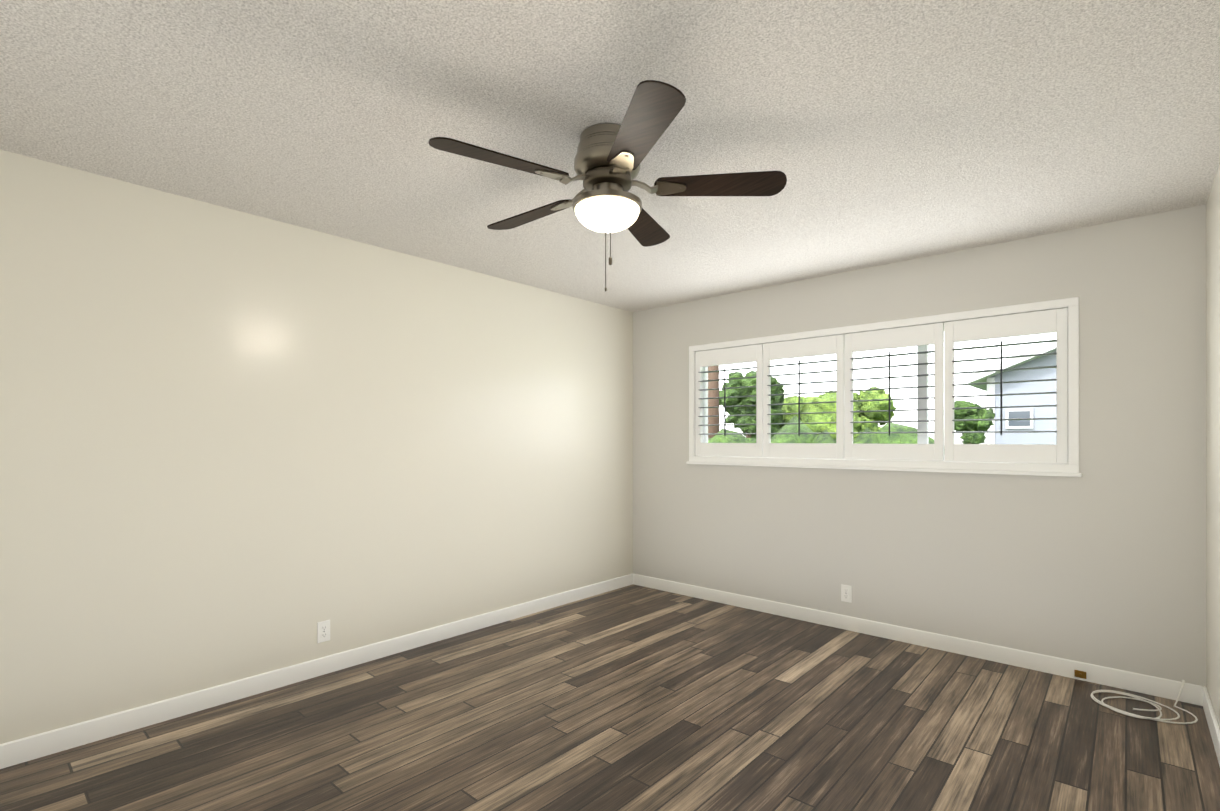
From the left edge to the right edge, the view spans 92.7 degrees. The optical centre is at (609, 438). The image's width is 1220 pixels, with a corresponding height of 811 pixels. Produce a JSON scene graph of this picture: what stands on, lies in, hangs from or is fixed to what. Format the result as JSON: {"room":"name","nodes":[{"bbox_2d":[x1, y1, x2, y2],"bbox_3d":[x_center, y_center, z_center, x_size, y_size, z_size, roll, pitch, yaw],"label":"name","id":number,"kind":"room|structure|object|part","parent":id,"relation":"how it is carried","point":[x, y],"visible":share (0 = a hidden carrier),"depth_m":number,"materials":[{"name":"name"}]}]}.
{"room":"empty bedroom","nodes":[
{"label":"empty bedroom","id":0,"kind":"room"},
{"bbox_2d":[0,150,632,743],"bbox_3d":[-1.451,0.079,3.481,0.150,2.440,5.113,0,0,42],"label":"wall","id":1,"kind":"structure","parent":0,"point":[234,444],"depth_m":2.97,"materials":[{"name":"beige paint"}]},
{"bbox_2d":[0,573,632,768],"bbox_3d":[-1.390,1.252,3.426,0.013,0.095,4.813,0,0,42],"label":"baseboard","id":2,"kind":"structure","parent":1,"relation":"attached to","point":[25,749],"depth_m":2.96,"materials":[{"name":"white wood"}]},
{"bbox_2d":[317,620,329,642],"bbox_3d":[-1.581,1.064,3.215,0.009,0.115,0.070,0,0,42],"label":"electrical outlet","id":3,"kind":"object","parent":1,"relation":"attached to","point":[323,631],"visible":1,"depth_m":3.21,"materials":[{"name":"white plastic"}]},
{"bbox_2d":[0,584,1219,810],"bbox_3d":[-0.048,1.358,2.231,3.906,0.120,5.113,0,0,42],"label":"floor","id":4,"kind":"structure","parent":0,"point":[634,698],"depth_m":2.55,"materials":[{"name":"brown wood"}]},
{"bbox_2d":[1090,680,1197,723],"bbox_3d":[2.590,1.245,2.836,0.382,0.105,0.400,0,0,42],"label":"cord","id":5,"kind":"object","parent":4,"relation":"on","point":[1136,697],"visible":1,"depth_m":2.80,"materials":[{"name":"white plastic"}]},
{"bbox_2d":[0,0,1219,311],"bbox_3d":[-0.048,-1.202,2.234,3.906,0.120,5.113,0,0,42],"label":"ceiling","id":6,"kind":"structure","parent":0,"point":[880,132],"depth_m":2.06,"materials":[{"name":"white paint"}]},
{"bbox_2d":[429,80,786,291],"bbox_3d":[-0.051,-0.842,2.229,1.231,0.601,1.273,0,0,42],"label":"ceiling fan","id":7,"kind":"object","parent":6,"relation":"hanging from","point":[609,158],"visible":1,"depth_m":2.11,"materials":[{"name":"brown wood"}]},
{"bbox_3d":[-0.370,-0.948,1.981,0.232,0.035,0.478,0,0,42],"label":"blade","id":8,"kind":"part","parent":7,"relation":"part of","materials":[{"name":"brown wood"}]},
{"bbox_3d":[-0.338,-0.947,2.464,0.490,0.035,0.140,0,0,42],"label":"blade","id":9,"kind":"part","parent":7,"relation":"part of","materials":[{"name":"brown wood"}]},
{"bbox_3d":[-0.010,-0.829,2.201,0.244,0.078,0.244,0,0,42],"label":"lamp shade","id":10,"kind":"part","parent":7,"relation":"part of","materials":[{"name":"white glass"}]},
{"bbox_3d":[0.092,-0.948,1.791,0.435,0.035,0.339,0,0,42],"label":"blade","id":11,"kind":"part","parent":7,"relation":"part of","materials":[{"name":"brown wood"}]},
{"bbox_3d":[0.141,-0.947,2.595,0.258,0.035,0.471,0,0,42],"label":"blade","id":12,"kind":"part","parent":7,"relation":"part of","materials":[{"name":"brown wood"}]},
{"bbox_3d":[0.412,-0.947,2.175,0.421,0.035,0.360,0,0,42],"label":"blade","id":13,"kind":"part","parent":7,"relation":"part of","materials":[{"name":"brown wood"}]},
{"bbox_2d":[633,204,1205,686],"bbox_3d":[1.602,0.080,4.085,3.606,2.440,0.150,0,0,42],"label":"wall","id":14,"kind":"structure","parent":0,"point":[1101,560],"depth_m":3.39,"materials":[{"name":"paint"}]},
{"bbox_2d":[841,584,851,602],"bbox_3d":[1.611,1.055,3.970,0.070,0.115,0.009,0,0,42],"label":"electrical outlet","id":15,"kind":"object","parent":14,"relation":"attached to","point":[846,593],"visible":1,"depth_m":3.96,"materials":[{"name":"white plastic"}]},
{"bbox_2d":[686,297,1081,476],"bbox_3d":[1.637,-0.280,4.024,2.534,0.970,0.195,0,0,42],"label":"window shutters","id":16,"kind":"object","parent":14,"relation":"attached to","point":[946,454],"visible":0.98,"depth_m":3.74,"materials":[{"name":"white wood"}]},
{"bbox_3d":[0.903,-0.292,4.564,0.008,0.544,0.014,0,0,42],"label":"shutter tilt rod","id":17,"kind":"part","parent":16,"relation":"part of","materials":[{"name":"grey wood"}]},
{"bbox_3d":[0.934,-0.290,4.599,0.599,0.854,0.028,0,0,42],"label":"shutter panel","id":18,"kind":"part","parent":16,"relation":"part of","materials":[{"name":"white wood"}]},
{"bbox_3d":[1.355,-0.292,4.162,0.008,0.544,0.014,0,0,42],"label":"shutter tilt rod","id":19,"kind":"part","parent":16,"relation":"part of","materials":[{"name":"grey wood"}]},
{"bbox_3d":[1.386,-0.290,4.197,0.599,0.854,0.028,0,0,42],"label":"shutter panel","id":20,"kind":"part","parent":16,"relation":"part of","materials":[{"name":"white wood"}]},
{"bbox_3d":[1.685,-0.290,4.078,2.420,0.860,0.040,0,0,42],"label":"vinyl frame","id":21,"kind":"part","parent":16,"relation":"part of","materials":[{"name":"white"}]},
{"bbox_3d":[1.806,-0.292,3.759,0.008,0.544,0.014,0,0,42],"label":"shutter tilt rod","id":22,"kind":"part","parent":16,"relation":"part of","materials":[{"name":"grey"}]},
{"bbox_3d":[1.837,-0.290,3.794,0.599,0.854,0.028,0,0,42],"label":"shutter panel","id":23,"kind":"part","parent":16,"relation":"part of","materials":[{"name":"white wood"}]},
{"bbox_3d":[2.258,-0.293,3.357,0.008,0.544,0.014,0,0,42],"label":"shutter tilt rod","id":24,"kind":"part","parent":16,"relation":"part of","materials":[{"name":"grey wood"}]},
{"bbox_3d":[2.289,-0.291,3.392,0.599,0.854,0.028,0,0,42],"label":"shutter panel","id":25,"kind":"part","parent":16,"relation":"part of","materials":[{"name":"white wood"}]},
{"bbox_2d":[633,574,1202,705],"bbox_3d":[1.548,1.252,4.023,3.580,0.095,0.013,0,0,42],"label":"baseboard","id":26,"kind":"structure","parent":14,"relation":"attached to","point":[1146,684],"depth_m":3.53,"materials":[{"name":"white wood"}]},
{"bbox_2d":[1074,670,1085,678],"bbox_3d":[2.531,1.268,3.131,0.050,0.038,0.011,0,0,42],"label":"plate","id":27,"kind":"object","parent":26,"relation":"attached to","point":[1079,674],"visible":1,"depth_m":3.13,"materials":[{"name":"brown metal"}]},
{"bbox_2d":[1206,163,1219,728],"bbox_3d":[1.354,0.076,0.983,0.150,2.440,5.113,0,0,42],"label":"wall","id":28,"kind":"structure","parent":0,"point":[1213,444],"depth_m":2.59,"materials":[{"name":"beige paint"}]},
{"bbox_2d":[1203,686,1219,765],"bbox_3d":[1.293,1.249,1.036,0.013,0.095,4.813,0,0,42],"label":"baseboard","id":29,"kind":"structure","parent":28,"relation":"attached to","point":[1214,729],"depth_m":2.53,"materials":[{"name":"white wood"}]},
{"label":"outside","id":30,"kind":"structure","parent":0,"visible":0},
{"bbox_2d":[708,342,1055,443],"bbox_3d":[18.830,-0.600,26.135,80.000,4.850,55.677,0,0,42],"label":"scenery","id":31,"kind":"structure","parent":30,"point":[1020,412],"depth_m":11.28,"materials":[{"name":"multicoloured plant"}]},
{"bbox_3d":[8.199,0.214,11.938,0.790,2.990,0.060,0,0,42],"label":"house trim","id":32,"kind":"part","parent":31,"relation":"part of","materials":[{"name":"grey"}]}
]}

